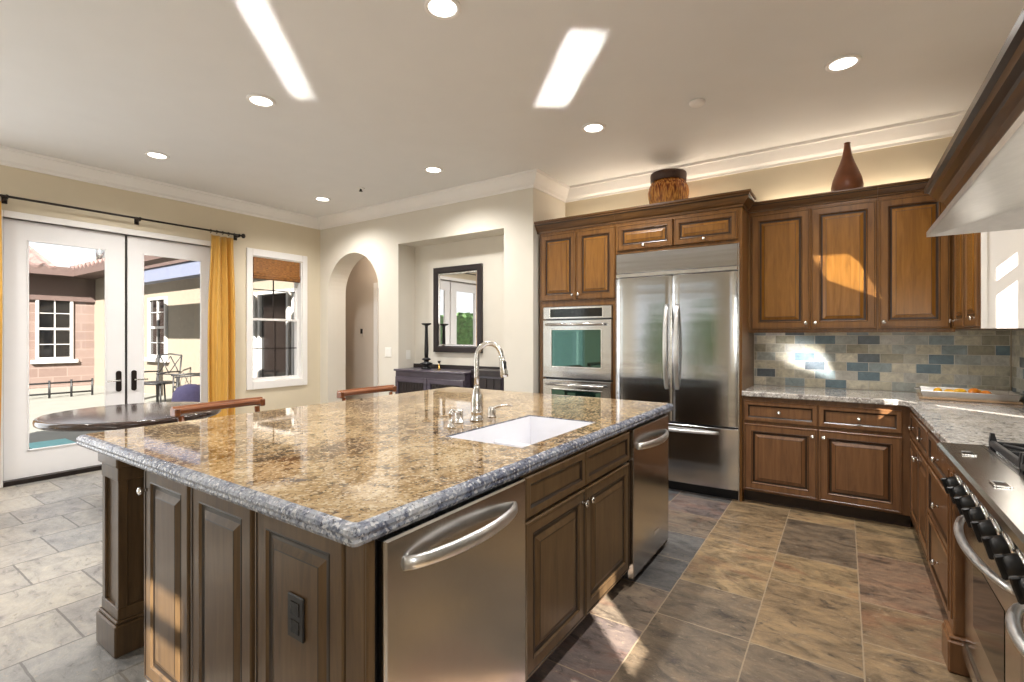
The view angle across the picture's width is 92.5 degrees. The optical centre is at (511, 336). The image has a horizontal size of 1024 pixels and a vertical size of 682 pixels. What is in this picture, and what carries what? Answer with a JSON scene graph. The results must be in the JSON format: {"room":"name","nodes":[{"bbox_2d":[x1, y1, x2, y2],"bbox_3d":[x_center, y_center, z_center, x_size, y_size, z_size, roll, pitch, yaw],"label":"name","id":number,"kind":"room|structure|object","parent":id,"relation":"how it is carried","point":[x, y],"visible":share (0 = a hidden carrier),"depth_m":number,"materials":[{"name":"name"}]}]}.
{"room":"kitchen","nodes":[
{"label":"kitchen","id":0,"kind":"room"},
{"bbox_2d":[0,165,319,414],"bbox_3d":[-4.361,-0.165,4.925,0.180,3.050,5.880,0,0,34],"label":"wall","id":1,"kind":"structure","parent":0,"point":[260,233],"depth_m":5.87,"materials":[{"name":"paint"}]},
{"bbox_2d":[3,464,101,486],"bbox_3d":[-4.153,1.337,5.237,0.215,0.045,1.850,0,0,34],"label":"trim","id":2,"kind":"structure","parent":1,"relation":"attached to","point":[30,479],"depth_m":4.68,"materials":[{"name":"brown metal"}]},
{"bbox_2d":[3,218,124,480],"bbox_3d":[-4.351,0.119,4.814,0.109,2.386,0.908,0,0,34],"label":"door","id":3,"kind":"structure","parent":1,"relation":"in","point":[19,461],"depth_m":4.57,"materials":[{"name":"white wood"}]},
{"bbox_2d":[0,210,210,487],"bbox_3d":[-4.146,0.110,5.233,0.210,2.500,1.990,0,0,34],"label":"trim","id":4,"kind":"structure","parent":1,"relation":"attached to","point":[10,214],"depth_m":4.81,"materials":[{"name":"white paint"}]},
{"bbox_2d":[0,194,245,239],"bbox_3d":[-4.005,-1.240,5.176,0.125,0.080,2.316,0,0,34],"label":"curtain rod","id":5,"kind":"object","parent":1,"relation":"attached to","point":[4,198],"visible":1,"depth_m":5.00,"materials":[{"name":"brown metal"}]},
{"bbox_2d":[0,201,2,437],"bbox_3d":[-4.627,0.036,4.235,0.109,2.609,0.314,0,0,34],"label":"curtain","id":6,"kind":"object","parent":5,"relation":"hanging from","point":[1,279],"visible":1,"depth_m":4.36,"materials":[{"name":"fabric"}]},
{"bbox_2d":[207,229,235,417],"bbox_3d":[-3.499,0.036,5.902,0.106,2.609,0.343,0,0,34],"label":"curtain","id":7,"kind":"object","parent":5,"relation":"hanging from","point":[221,330],"visible":0.79,"depth_m":5.91,"materials":[{"name":"yellow fabric"}]},
{"bbox_2d":[125,236,126,403],"bbox_3d":[-4.129,0.117,5.227,0.035,2.385,0.040,0,0,34],"label":"door frame","id":8,"kind":"structure","parent":1,"relation":"attached to","point":[125,236],"depth_m":5.22,"materials":[{"name":"white metal"}]},
{"bbox_2d":[127,236,210,418],"bbox_3d":[-3.832,0.119,5.583,0.109,2.386,0.898,0,0,34],"label":"door","id":9,"kind":"structure","parent":1,"relation":"in","point":[137,247],"depth_m":5.32,"materials":[{"name":"white wood"}]},
{"bbox_2d":[246,247,306,389],"bbox_3d":[-3.199,-0.225,6.614,0.194,1.810,0.850,0,0,34],"label":"window","id":10,"kind":"structure","parent":1,"relation":"in","point":[300,289],"depth_m":6.63,"materials":[{"name":"white wood"}]},
{"bbox_2d":[253,257,299,282],"bbox_3d":[-3.156,-0.892,6.585,0.046,0.286,0.650,0,0,34],"label":"roman shade","id":11,"kind":"object","parent":10,"relation":"attached to","point":[263,268],"visible":1,"depth_m":6.55,"materials":[{"name":"brown wood"}]},
{"bbox_2d":[320,188,564,403],"bbox_3d":[-1.294,-0.140,6.624,4.240,3.100,0.870,0,0,34],"label":"wall","id":12,"kind":"structure","parent":0,"point":[498,232],"depth_m":6.21,"materials":[{"name":"paint"}]},
{"bbox_2d":[360,328,363,336],"bbox_3d":[-2.375,-0.065,7.744,0.085,0.130,0.024,0,0,34],"label":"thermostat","id":13,"kind":"object","parent":12,"relation":"attached to","point":[361,329],"visible":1,"depth_m":7.73,"materials":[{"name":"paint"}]},
{"bbox_2d":[374,283,377,396],"bbox_3d":[-1.758,0.265,7.330,0.920,2.190,0.020,0,0,34],"label":"trim","id":14,"kind":"structure","parent":12,"relation":"attached to","point":[375,284],"depth_m":7.55,"materials":[{"name":"white paint"}]},
{"bbox_2d":[385,347,391,356],"bbox_3d":[-1.591,0.200,6.294,0.118,0.120,0.009,0,0,34],"label":"light switch","id":15,"kind":"object","parent":12,"relation":"attached to","point":[388,350],"visible":1,"depth_m":6.29,"materials":[{"name":"white plastic"}]},
{"bbox_2d":[406,350,409,358],"bbox_3d":[-1.340,0.235,6.333,0.009,0.120,0.075,0,0,34],"label":"light switch","id":16,"kind":"object","parent":12,"relation":"attached to","point":[407,351],"visible":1,"depth_m":6.32,"materials":[{"name":"white plastic"}]},
{"bbox_2d":[433,263,482,352],"bbox_3d":[-0.673,-0.335,6.007,0.770,1.060,0.036,0,0,34],"label":"wall mirror","id":17,"kind":"object","parent":12,"relation":"attached to","point":[457,290],"visible":0.96,"depth_m":6.02,"materials":[{"name":"metal"}]},
{"bbox_2d":[440,272,475,344],"bbox_3d":[-0.666,-0.335,6.017,0.630,0.920,0.005,0,0,34],"label":"mirror glass","id":18,"kind":"object","parent":17,"relation":"attached to","point":[457,289],"depth_m":6.01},
{"bbox_2d":[0,110,966,229],"bbox_3d":[-1.073,-1.617,3.102,7.310,0.144,6.140,0,0,34],"label":"trim","id":19,"kind":"structure","parent":12,"relation":"attached to","point":[945,125],"depth_m":5.04,"materials":[{"name":"white paint"}]},
{"bbox_2d":[0,470,971,681],"bbox_3d":[-1.056,1.420,3.127,7.710,0.120,6.600,0,0,34],"label":"floor","id":20,"kind":"structure","parent":0,"point":[746,590],"depth_m":2.48,"materials":[{"name":"tile"}]},
{"bbox_2d":[32,402,220,431],"bbox_3d":[-3.082,0.985,4.013,1.210,0.750,1.210,0,0,34],"label":"dining table","id":21,"kind":"object","parent":20,"relation":"on","point":[123,416],"visible":0.6,"depth_m":3.71,"materials":[{"name":"brown wood"}]},
{"bbox_2d":[170,397,264,421],"bbox_3d":[-1.647,0.884,2.968,0.502,0.954,0.556,0,0,30],"label":"bar stool","id":22,"kind":"object","parent":20,"relation":"on","point":[175,411],"visible":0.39,"depth_m":3.04,"materials":[{"name":"wood"}]},
{"bbox_2d":[337,385,395,400],"bbox_3d":[-0.978,0.884,3.797,0.502,0.954,0.556,0,0,33],"label":"bar stool","id":23,"kind":"object","parent":20,"relation":"on","point":[342,394],"visible":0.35,"depth_m":3.89,"materials":[{"name":"brown wood"}]},
{"bbox_2d":[96,413,666,681],"bbox_3d":[-0.398,0.929,2.698,1.846,0.862,2.521,0,0,34],"label":"kitchen island","id":24,"kind":"object","parent":20,"relation":"on","point":[201,581],"visible":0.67,"depth_m":1.77,"materials":[{"name":"brown wood"}]},
{"bbox_2d":[288,592,304,643],"bbox_3d":[-0.589,0.765,1.334,0.074,0.120,0.009,0,0,34],"label":"power outlet","id":25,"kind":"object","parent":24,"relation":"attached to","point":[296,604],"visible":1,"depth_m":1.32,"materials":[{"name":"black plastic"}]},
{"bbox_2d":[290,600,298,616],"bbox_3d":[-0.591,0.740,1.332,0.038,0.036,0.002,0,0,34],"label":"socket","id":26,"kind":"object","parent":25,"relation":"attached to","point":[294,604],"depth_m":1.33,"materials":[{"name":"black plastic"}]},
{"bbox_2d":[290,619,298,635],"bbox_3d":[-0.591,0.790,1.332,0.038,0.036,0.002,0,0,34],"label":"socket","id":27,"kind":"object","parent":25,"relation":"attached to","point":[294,623],"depth_m":1.33,"materials":[{"name":"black plastic"}]},
{"bbox_2d":[76,387,673,546],"bbox_3d":[-0.451,0.471,2.760,1.962,0.050,2.600,0,0,34],"label":"island countertop","id":28,"kind":"structure","parent":24,"relation":"on","point":[355,472],"depth_m":1.90,"materials":[{"name":"brown stone"}]},
{"bbox_2d":[447,409,458,428],"bbox_3d":[-0.288,0.400,2.385,0.066,0.092,0.043,0,0,34],"label":"soap dispenser","id":29,"kind":"object","parent":28,"relation":"on","point":[451,425],"visible":1,"depth_m":2.38,"materials":[{"name":"silver metal"}]},
{"bbox_2d":[454,409,463,423],"bbox_3d":[-0.274,0.412,2.533,0.048,0.068,0.047,0,0,34],"label":"air gap","id":30,"kind":"object","parent":28,"relation":"on","point":[458,417],"visible":0.94,"depth_m":2.52,"materials":[{"name":"silver metal"}]},
{"bbox_2d":[470,341,507,421],"bbox_3d":[-0.121,0.234,2.596,0.202,0.423,0.070,0,0,-2],"label":"kitchen faucet","id":31,"kind":"object","parent":28,"relation":"on","point":[476,401],"visible":1,"depth_m":2.58,"materials":[{"name":"silver metal"}]},
{"bbox_2d":[487,404,512,417],"bbox_3d":[-0.066,0.411,2.724,0.143,0.070,0.049,0,0,-6],"label":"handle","id":32,"kind":"object","parent":28,"relation":"on","point":[491,409],"visible":1,"depth_m":2.71,"materials":[{"name":"silver metal"}]},
{"bbox_2d":[449,416,591,447],"bbox_3d":[0.070,0.565,2.372,0.408,0.230,0.718,0,0,34],"label":"sink","id":33,"kind":"object","parent":28,"relation":"in","point":[526,431],"visible":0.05,"depth_m":2.64,"materials":[{"name":"white ceramic"}]},
{"bbox_2d":[394,363,503,393],"bbox_3d":[-0.730,0.856,5.810,1.595,1.008,0.412,0,0,34],"label":"buffet","id":34,"kind":"object","parent":20,"relation":"on","point":[413,379],"visible":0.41,"depth_m":5.73,"materials":[{"name":"brown wood"}]},
{"bbox_2d":[420,323,432,368],"bbox_3d":[-1.064,0.118,6.089,0.160,0.566,0.160,0,0,34],"label":"candlestick","id":35,"kind":"object","parent":34,"relation":"on","point":[426,363],"visible":0.99,"depth_m":6.07,"materials":[{"name":"black metal"}]},
{"bbox_2d":[375,477,524,681],"bbox_3d":[-0.373,0.929,1.636,0.710,0.862,0.655,0,0,34],"label":"dishwasher","id":36,"kind":"object","parent":20,"relation":"on","point":[450,582],"visible":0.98,"depth_m":1.42,"materials":[{"name":"silver metal"}]},
{"bbox_2d":[534,210,616,398],"bbox_3d":[0.784,0.087,5.120,0.864,2.545,0.713,0,0,34],"label":"tall cabinet","id":37,"kind":"object","parent":20,"relation":"on","point":[578,252],"visible":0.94,"depth_m":4.85,"materials":[{"name":"brown wood"}]},
{"bbox_2d":[543,305,612,398],"bbox_3d":[0.785,0.360,5.070,0.746,1.320,0.679,0,0,34],"label":"wall oven","id":38,"kind":"object","parent":37,"relation":"in","point":[577,340],"visible":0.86,"depth_m":4.82,"materials":[{"name":"silver metal"}]},
{"bbox_2d":[616,414,668,583],"bbox_3d":[0.593,0.929,3.066,0.710,0.862,0.647,0,0,34],"label":"trash compactor","id":39,"kind":"object","parent":20,"relation":"on","point":[648,441],"visible":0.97,"depth_m":2.81,"materials":[{"name":"silver metal"}]},
{"bbox_2d":[616,243,738,499],"bbox_3d":[1.571,0.295,4.538,1.060,2.130,0.721,0,0,34],"label":"refrigerator","id":40,"kind":"object","parent":20,"relation":"on","point":[677,310],"visible":0.8,"depth_m":4.22,"materials":[{"name":"silver metal"}]},
{"bbox_2d":[613,189,755,501],"bbox_3d":[1.628,0.087,4.550,1.170,2.545,0.713,0,0,34],"label":"tall cabinet","id":41,"kind":"object","parent":20,"relation":"on","point":[721,218],"visible":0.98,"depth_m":4.22,"materials":[{"name":"brown wood"}]},
{"bbox_2d":[648,168,688,203],"bbox_3d":[1.501,-1.325,4.706,0.380,0.470,0.380,0,0,34],"label":"basket","id":42,"kind":"object","parent":41,"relation":"on","point":[670,184],"visible":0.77,"depth_m":4.55,"materials":[{"name":"brown wicker"}]},
{"bbox_2d":[743,396,911,526],"bbox_3d":[2.510,0.924,3.970,1.085,0.872,0.666,0,0,34],"label":"base cabinet","id":43,"kind":"object","parent":20,"relation":"on","point":[846,459],"visible":0.99,"depth_m":3.69,"materials":[{"name":"brown wood"}]},
{"bbox_2d":[742,384,1023,445],"bbox_3d":[2.281,0.466,3.078,1.704,0.041,2.404,0,0,34],"label":"countertop","id":44,"kind":"structure","parent":43,"relation":"on","point":[960,422],"depth_m":2.95,"materials":[{"name":"stone"}]},
{"bbox_2d":[917,392,1023,404],"bbox_3d":[3.220,0.436,3.477,0.520,0.016,0.390,0,0,38],"label":"cutting board","id":45,"kind":"object","parent":44,"relation":"on","point":[920,395],"visible":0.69,"depth_m":3.33,"materials":[{"name":"brown wood"}]},
{"bbox_2d":[914,386,1023,401],"bbox_3d":[3.220,0.404,3.477,0.568,0.048,0.370,0,0,38],"label":"baking pan","id":46,"kind":"object","parent":45,"relation":"on","point":[997,395],"visible":0.99,"depth_m":3.38,"materials":[{"name":"metal"}]},
{"bbox_2d":[954,389,966,392],"bbox_3d":[3.199,0.397,3.499,0.079,0.050,0.054,0,0,34],"label":"fruit","id":47,"kind":"object","parent":46,"relation":"in","point":[955,390],"visible":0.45,"depth_m":3.48,"materials":[{"name":"yellow food"}]},
{"bbox_2d":[968,388,979,392],"bbox_3d":[3.236,0.392,3.433,0.068,0.060,0.088,0,0,34],"label":"fruit","id":48,"kind":"object","parent":46,"relation":"in","point":[972,390],"visible":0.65,"depth_m":3.41,"materials":[{"name":"orange food"}]},
{"bbox_2d":[908,412,931,560],"bbox_3d":[2.782,0.924,2.890,0.661,0.872,0.865,0,0,34],"label":"base cabinet","id":49,"kind":"object","parent":20,"relation":"on","point":[919,463],"visible":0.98,"depth_m":3.01,"materials":[{"name":"brown wood"}]},
{"bbox_2d":[928,432,947,615],"bbox_3d":[2.337,0.924,2.232,0.661,0.872,0.715,0,0,34],"label":"base cabinet","id":50,"kind":"object","parent":20,"relation":"on","point":[937,469],"visible":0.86,"depth_m":2.44,"materials":[{"name":"brown wood"}]},
{"bbox_2d":[942,464,970,677],"bbox_3d":[2.087,0.924,1.865,0.666,0.872,0.163,0,0,34],"label":"post","id":51,"kind":"object","parent":20,"relation":"on","point":[953,629],"visible":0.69,"depth_m":1.99,"materials":[{"name":"brown wood"}]},
{"bbox_2d":[937,433,1023,681],"bbox_3d":[1.665,0.865,1.274,0.702,0.990,1.255,0,0,34],"label":"gas range","id":52,"kind":"object","parent":20,"relation":"on","point":[986,488],"visible":1,"depth_m":1.53,"materials":[{"name":"metal"}]},
{"bbox_2d":[981,445,1023,478],"bbox_3d":[1.719,0.424,1.237,0.572,0.099,1.255,0,0,34],"label":"cooktop","id":53,"kind":"object","parent":52,"relation":"in","point":[1011,457],"depth_m":1.70,"materials":[{"name":"metal"}]},
{"bbox_2d":[0,0,1023,216],"bbox_3d":[-1.056,-1.750,3.127,7.710,0.120,6.600,0,0,34],"label":"ceiling","id":54,"kind":"structure","parent":0,"point":[370,95],"depth_m":3.29,"materials":[{"name":"paint"}]},
{"bbox_2d":[144,151,169,159],"bbox_3d":[-3.303,-1.684,4.560,0.192,0.011,0.192,0,0,34],"label":"recessed light","id":55,"kind":"object","parent":54,"relation":"in","point":[157,155],"visible":1,"depth_m":4.55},
{"bbox_2d":[246,94,275,107],"bbox_3d":[-1.795,-1.684,3.506,0.192,0.011,0.192,0,0,34],"label":"recessed light","id":56,"kind":"object","parent":54,"relation":"in","point":[259,100],"visible":1,"depth_m":3.49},
{"bbox_2d":[314,197,330,201],"bbox_3d":[-2.324,-1.684,6.011,0.192,0.011,0.192,0,0,34],"label":"recessed light","id":57,"kind":"object","parent":54,"relation":"in","point":[323,199],"visible":1,"depth_m":6.02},
{"bbox_2d":[424,166,442,172],"bbox_3d":[-0.793,-1.684,4.953,0.192,0.011,0.192,0,0,34],"label":"recessed light","id":58,"kind":"object","parent":54,"relation":"in","point":[430,169],"visible":1,"depth_m":4.94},
{"bbox_2d":[423,0,460,19],"bbox_3d":[-0.356,-1.684,2.510,0.192,0.011,0.192,0,0,34],"label":"recessed light","id":59,"kind":"object","parent":54,"relation":"in","point":[438,9],"visible":1,"depth_m":2.51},
{"bbox_2d":[582,122,605,132],"bbox_3d":[0.659,-1.684,3.959,0.192,0.011,0.192,0,0,34],"label":"recessed light","id":60,"kind":"object","parent":54,"relation":"in","point":[594,127],"visible":1,"depth_m":3.94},
{"bbox_2d":[689,98,704,107],"bbox_3d":[1.333,-1.677,3.528,0.110,0.024,0.110,0,0,34],"label":"smoke detector","id":61,"kind":"object","parent":54,"relation":"attached to","point":[695,103],"visible":1,"depth_m":3.50,"materials":[{"name":"white plastic"}]},
{"bbox_2d":[825,54,861,71],"bbox_3d":[2.043,-1.684,3.025,0.192,0.011,0.192,0,0,34],"label":"recessed light","id":62,"kind":"object","parent":54,"relation":"in","point":[845,62],"visible":1,"depth_m":3.02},
{"bbox_2d":[565,136,1011,438],"bbox_3d":[2.186,-0.165,4.692,3.690,3.050,0.156,0,0,34],"label":"wall","id":63,"kind":"structure","parent":0,"point":[979,359],"depth_m":4.09,"materials":[{"name":"tile"}]},
{"bbox_2d":[748,185,877,332],"bbox_3d":[2.511,-0.591,4.134,0.906,1.118,0.393,0,0,34],"label":"upper cabinet","id":64,"kind":"object","parent":63,"relation":"attached to","point":[812,258],"visible":0.98,"depth_m":3.99,"materials":[{"name":"brown wood"}]},
{"bbox_2d":[831,142,863,190],"bbox_3d":[2.727,-1.333,3.987,0.224,0.486,0.224,0,0,34],"label":"vase","id":65,"kind":"object","parent":64,"relation":"on","point":[848,175],"visible":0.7,"depth_m":3.93,"materials":[{"name":"brown ceramic"}]},
{"bbox_2d":[877,178,954,331],"bbox_3d":[3.073,-0.591,3.755,0.448,1.118,0.393,0,0,34],"label":"upper cabinet","id":66,"kind":"object","parent":63,"relation":"attached to","point":[915,269],"visible":0.95,"depth_m":3.64,"materials":[{"name":"brown wood"}]},
{"bbox_3d":[2.054,-0.165,1.111,0.100,3.050,6.340,0,0,34],"label":"wall","id":67,"kind":"structure","parent":0,"visible":0},
{"bbox_2d":[924,8,1023,236],"bbox_3d":[1.613,-0.985,1.213,0.721,1.110,1.831,0,0,34],"label":"range hood","id":68,"kind":"object","parent":67,"relation":"attached to","point":[978,178],"visible":1,"depth_m":1.45,"materials":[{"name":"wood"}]},
{"bbox_2d":[1012,330,1023,400],"bbox_3d":[3.299,0.199,3.050,0.006,0.490,1.308,0,0,34],"label":"wall","id":69,"kind":"structure","parent":67,"relation":"attached to","point":[1017,335],"depth_m":3.45,"materials":[{"name":"tile"}]},
{"bbox_2d":[948,229,1023,329],"bbox_3d":[3.172,-0.598,3.232,0.397,1.104,1.148,0,0,34],"label":"upper cabinet","id":70,"kind":"object","parent":69,"relation":"attached to","point":[988,267],"visible":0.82,"depth_m":2.83,"materials":[{"name":"brown wood"}]},
{"label":"outside","id":71,"kind":"structure","parent":0,"visible":0},
{"bbox_2d":[29,385,171,448],"bbox_3d":[-4.143,1.480,2.799,70.000,0.160,80.000,0,0,34],"label":"ground","id":72,"kind":"structure","parent":71,"point":[40,405],"depth_m":10.39,"materials":[{"name":"concrete"}]},
{"bbox_2d":[29,438,75,448],"bbox_3d":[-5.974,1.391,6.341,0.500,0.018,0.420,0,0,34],"label":"swimming pool","id":73,"kind":"object","parent":72,"relation":"on","point":[56,442],"visible":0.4,"depth_m":6.33,"materials":[{"name":"teal liquid"}]},
{"bbox_2d":[29,378,92,397],"bbox_3d":[-10.696,1.200,10.784,0.044,0.400,2.336,0,0,34],"label":"railing","id":74,"kind":"object","parent":72,"relation":"on","point":[71,381],"visible":0.6,"depth_m":11.32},
{"bbox_2d":[144,381,171,401],"bbox_3d":[-6.918,1.138,9.500,0.580,0.526,0.580,0,0,34],"label":"patio table","id":75,"kind":"object","parent":72,"relation":"on","point":[145,382],"visible":0.62,"depth_m":9.37,"materials":[{"name":"metal"}]},
{"bbox_2d":[29,246,293,396],"bbox_3d":[-11.342,-0.817,7.429,13.314,4.433,15.615,0,0,34],"label":"neighbouring house","id":76,"kind":"structure","parent":72,"relation":"on","point":[67,304],"depth_m":12.76,"materials":[{"name":"pink stone"}]},
{"bbox_2d":[144,353,181,401],"bbox_3d":[-7.327,0.878,10.156,0.568,1.045,0.634,0,0,9],"label":"patio chair","id":77,"kind":"object","parent":72,"relation":"on","point":[160,355],"visible":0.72,"depth_m":10.38,"materials":[{"name":"metal"}]},
{"bbox_2d":[144,259,199,284],"bbox_3d":[-5.958,0.030,8.955,5.300,2.740,0.530,0,0,34],"label":"patio cover","id":78,"kind":"object","parent":72,"relation":"on","point":[180,269],"visible":0.06,"depth_m":8.78,"materials":[{"name":"white paint"}]},
{"bbox_2d":[171,384,199,401],"bbox_3d":[-5.293,1.090,8.065,0.520,0.620,0.520,0,0,34],"label":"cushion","id":79,"kind":"object","parent":72,"relation":"on","point":[188,392],"visible":0.47,"depth_m":7.88,"materials":[{"name":"purple fabric"}]},
{"bbox_2d":[171,373,199,394],"bbox_3d":[-6.130,0.878,9.409,0.634,1.045,0.568,0,0,-41],"label":"patio chair","id":80,"kind":"object","parent":72,"relation":"on","point":[177,376],"visible":0.22,"depth_m":9.42,"materials":[{"name":"metal"}]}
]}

